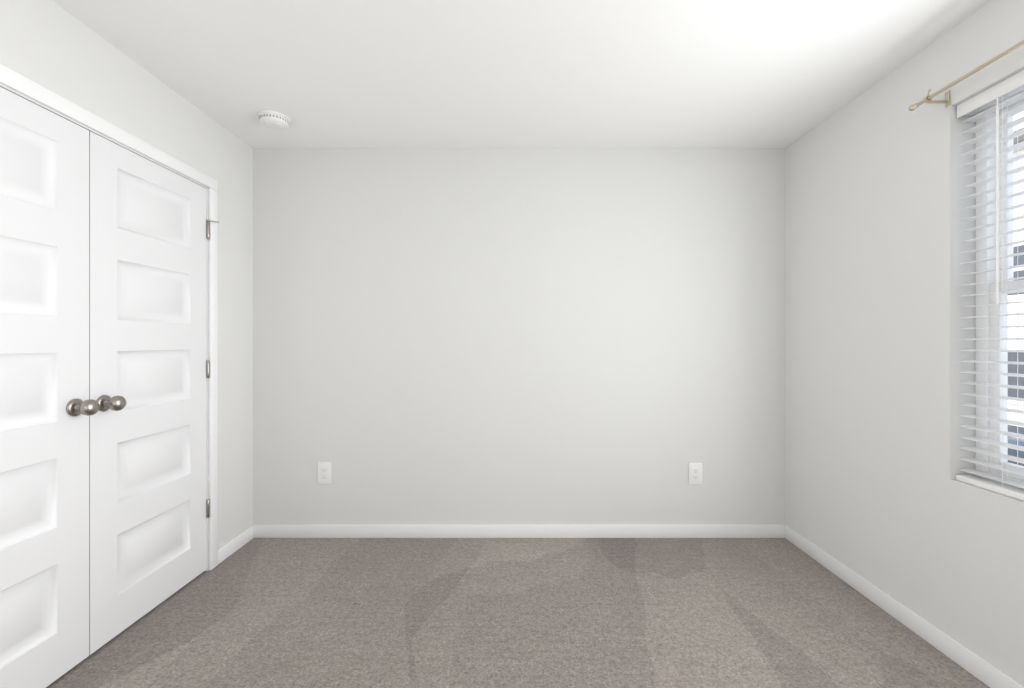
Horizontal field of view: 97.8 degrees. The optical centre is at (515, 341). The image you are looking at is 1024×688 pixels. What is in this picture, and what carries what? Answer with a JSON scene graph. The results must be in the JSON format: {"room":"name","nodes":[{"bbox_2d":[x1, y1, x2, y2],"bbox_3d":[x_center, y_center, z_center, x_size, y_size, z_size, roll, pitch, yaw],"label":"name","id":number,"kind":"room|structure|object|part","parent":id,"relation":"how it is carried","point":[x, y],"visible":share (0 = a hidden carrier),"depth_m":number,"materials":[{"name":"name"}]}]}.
{"room":"empty bedroom","nodes":[
{"label":"empty bedroom","id":0,"kind":"room"},
{"bbox_2d":[0,0,252,547],"bbox_3d":[-1.720,0.005,0.750,0.140,2.440,4.100,0,0,0],"label":"wall","id":1,"kind":"structure","parent":0,"point":[52,46],"depth_m":2.32,"materials":[{"name":"white paint"}]},
{"bbox_2d":[0,87,88,687],"bbox_3d":[-1.668,0.198,1.400,0.035,2.030,0.652,0,0,0],"label":"door","id":2,"kind":"structure","parent":1,"relation":"in","point":[44,381],"depth_m":1.56,"materials":[{"name":"white wood"}]},
{"bbox_2d":[66,399,99,415],"bbox_3d":[-1.611,0.245,1.670,0.078,0.066,0.066,0,0,0],"label":"door knob","id":3,"kind":"object","parent":2,"relation":"attached to","point":[78,407],"depth_m":1.66,"materials":[{"name":"grey metal"}]},
{"bbox_2d":[0,64,217,570],"bbox_3d":[-1.720,0.193,1.728,0.140,2.064,1.352,0,0,0],"label":"door frame","id":4,"kind":"structure","parent":1,"relation":"attached to","point":[64,116],"depth_m":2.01,"materials":[{"name":"white wood"}]},
{"bbox_2d":[89,131,206,654],"bbox_3d":[-1.668,0.198,2.056,0.035,2.030,0.652,0,0,0],"label":"door","id":5,"kind":"structure","parent":1,"relation":"in","point":[148,363],"depth_m":1.98,"materials":[{"name":"white wood"}]},
{"bbox_2d":[97,395,125,411],"bbox_3d":[-1.611,0.245,1.786,0.078,0.066,0.066,0,0,0],"label":"door knob","id":6,"kind":"object","parent":5,"relation":"attached to","point":[113,403],"depth_m":1.77,"materials":[{"name":"grey metal"}]},
{"bbox_2d":[207,221,209,517],"bbox_3d":[-1.644,0.145,2.384,0.013,1.584,0.013,0,0,0],"label":"closet door far hinges","id":7,"kind":"object","parent":1,"relation":"attached to","point":[208,372],"visible":1,"depth_m":2.38,"materials":[{"name":"grey metal"}]},
{"bbox_2d":[218,525,252,563],"bbox_3d":[-1.643,1.184,2.618,0.013,0.082,0.338,0,0,0],"label":"baseboard","id":8,"kind":"structure","parent":1,"relation":"attached to","point":[233,545],"depth_m":2.60,"materials":[{"name":"white wood"}]},
{"bbox_2d":[46,538,989,687],"bbox_3d":[0.035,1.285,0.750,3.650,0.120,4.380,0,0,0],"label":"floor","id":9,"kind":"structure","parent":0,"point":[519,613],"depth_m":1.94,"materials":[{"name":"grey carpet"}]},
{"bbox_2d":[253,148,784,523],"bbox_3d":[0.035,0.005,2.870,3.650,2.440,0.140,0,0,0],"label":"wall","id":10,"kind":"structure","parent":0,"point":[518,335],"depth_m":2.80,"materials":[{"name":"white paint"}]},
{"bbox_2d":[318,462,330,483],"bbox_3d":[-1.200,0.820,2.795,0.086,0.136,0.009,0,0,0],"label":"electrical outlet","id":11,"kind":"object","parent":10,"relation":"attached to","point":[324,472],"visible":1,"depth_m":2.79,"materials":[{"name":"white plastic"}]},
{"bbox_2d":[253,524,784,537],"bbox_3d":[0.020,1.184,2.793,3.340,0.082,0.013,0,0,0],"label":"baseboard","id":12,"kind":"structure","parent":10,"relation":"attached to","point":[518,530],"depth_m":2.79,"materials":[{"name":"white wood"}]},
{"bbox_2d":[689,463,701,484],"bbox_3d":[1.125,0.825,2.795,0.086,0.136,0.009,0,0,0],"label":"electrical outlet","id":13,"kind":"object","parent":10,"relation":"attached to","point":[695,473],"visible":1,"depth_m":2.79,"materials":[{"name":"white plastic"}]},
{"bbox_2d":[52,0,990,147],"bbox_3d":[0.035,-1.275,0.750,3.650,0.120,4.380,0,0,0],"label":"ceiling","id":14,"kind":"structure","parent":0,"point":[552,73],"depth_m":1.95,"materials":[{"name":"white paint"}]},
{"bbox_2d":[257,110,290,129],"bbox_3d":[-1.310,-1.192,2.420,0.160,0.046,0.160,0,0,0],"label":"smoke detector","id":15,"kind":"object","parent":14,"relation":"attached to","point":[274,120],"visible":1,"depth_m":2.38,"materials":[{"name":"white plastic"}]},
{"bbox_2d":[785,0,1023,685],"bbox_3d":[1.775,0.005,0.750,0.170,2.440,4.100,0,0,0],"label":"wall","id":16,"kind":"structure","parent":0,"point":[879,495],"depth_m":1.96,"materials":[{"name":"white paint"}]},
{"bbox_2d":[785,525,1023,687],"bbox_3d":[1.683,1.184,0.744,0.013,0.082,4.087,0,0,0],"label":"baseboard","id":17,"kind":"structure","parent":16,"relation":"attached to","point":[987,673],"depth_m":1.89,"materials":[{"name":"white wood"}]},
{"bbox_2d":[909,40,1023,110],"bbox_3d":[1.644,-0.954,1.284,0.092,0.065,1.081,0,0,0],"label":"curtain rod","id":18,"kind":"object","parent":16,"relation":"attached to","point":[927,99],"visible":1,"depth_m":1.66,"materials":[{"name":"gold"}]},
{"bbox_2d":[975,90,1023,489],"bbox_3d":[1.821,-0.192,1.284,0.073,1.451,0.905,0,0,0],"label":"window unit","id":19,"kind":"structure","parent":16,"relation":"in","point":[988,321],"depth_m":1.69,"materials":[{"name":"white plastic"}]},
{"bbox_2d":[956,70,1023,500],"bbox_3d":[1.735,-0.191,1.284,0.069,1.452,0.895,0,0,0],"label":"window blinds","id":20,"kind":"object","parent":19,"relation":"attached to","point":[999,92],"visible":0.96,"depth_m":1.60,"materials":[{"name":"white plastic"}]},
{"bbox_3d":[1.823,-0.196,1.284,0.031,1.291,0.753,0,0,0],"label":"glass","id":21,"kind":"part","parent":19,"relation":"part of","materials":[{"name":"clear glass"}]},
{"label":"outside","id":22,"kind":"structure","parent":0,"visible":0},
{"bbox_3d":[31.345,3.675,15.000,57.310,0.200,90.000,0,0,0],"label":"ground","id":23,"kind":"structure","parent":22,"visible":0},
{"bbox_2d":[1008,146,1023,421],"bbox_3d":[17.500,-0.725,17.000,9.000,8.600,46.000,0,0,0],"label":"building","id":24,"kind":"structure","parent":23,"relation":"on","point":[1012,332],"depth_m":11.60,"materials":[{"name":"white"}]},
{"bbox_2d":[1008,243,1023,426],"bbox_3d":[12.975,0.475,18.310,0.090,6.100,29.720,0,0,0],"label":"window frame","id":25,"kind":"object","parent":24,"relation":"attached to","point":[1013,297],"depth_m":11.55,"materials":[{"name":"white"}]},
{"bbox_2d":[1008,245,1023,436],"bbox_3d":[12.947,0.475,18.310,0.015,5.900,29.520,0,0,0],"label":"window","id":26,"kind":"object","parent":25,"relation":"attached to","point":[1011,369],"depth_m":11.54,"materials":[{"name":"grey"}]},
{"bbox_2d":[1013,128,1023,144],"bbox_3d":[17.500,-5.175,17.000,9.800,0.300,46.800,0,0,0],"label":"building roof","id":27,"kind":"structure","parent":24,"relation":"on","point":[1019,141],"depth_m":11.19,"materials":[{"name":"grey"}]},
{"bbox_2d":[1008,437,1023,465],"bbox_3d":[11.300,2.861,9.602,2.030,1.428,4.484,0,0,0],"label":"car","id":28,"kind":"object","parent":23,"relation":"on","point":[1011,440],"depth_m":9.40,"materials":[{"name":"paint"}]}
]}

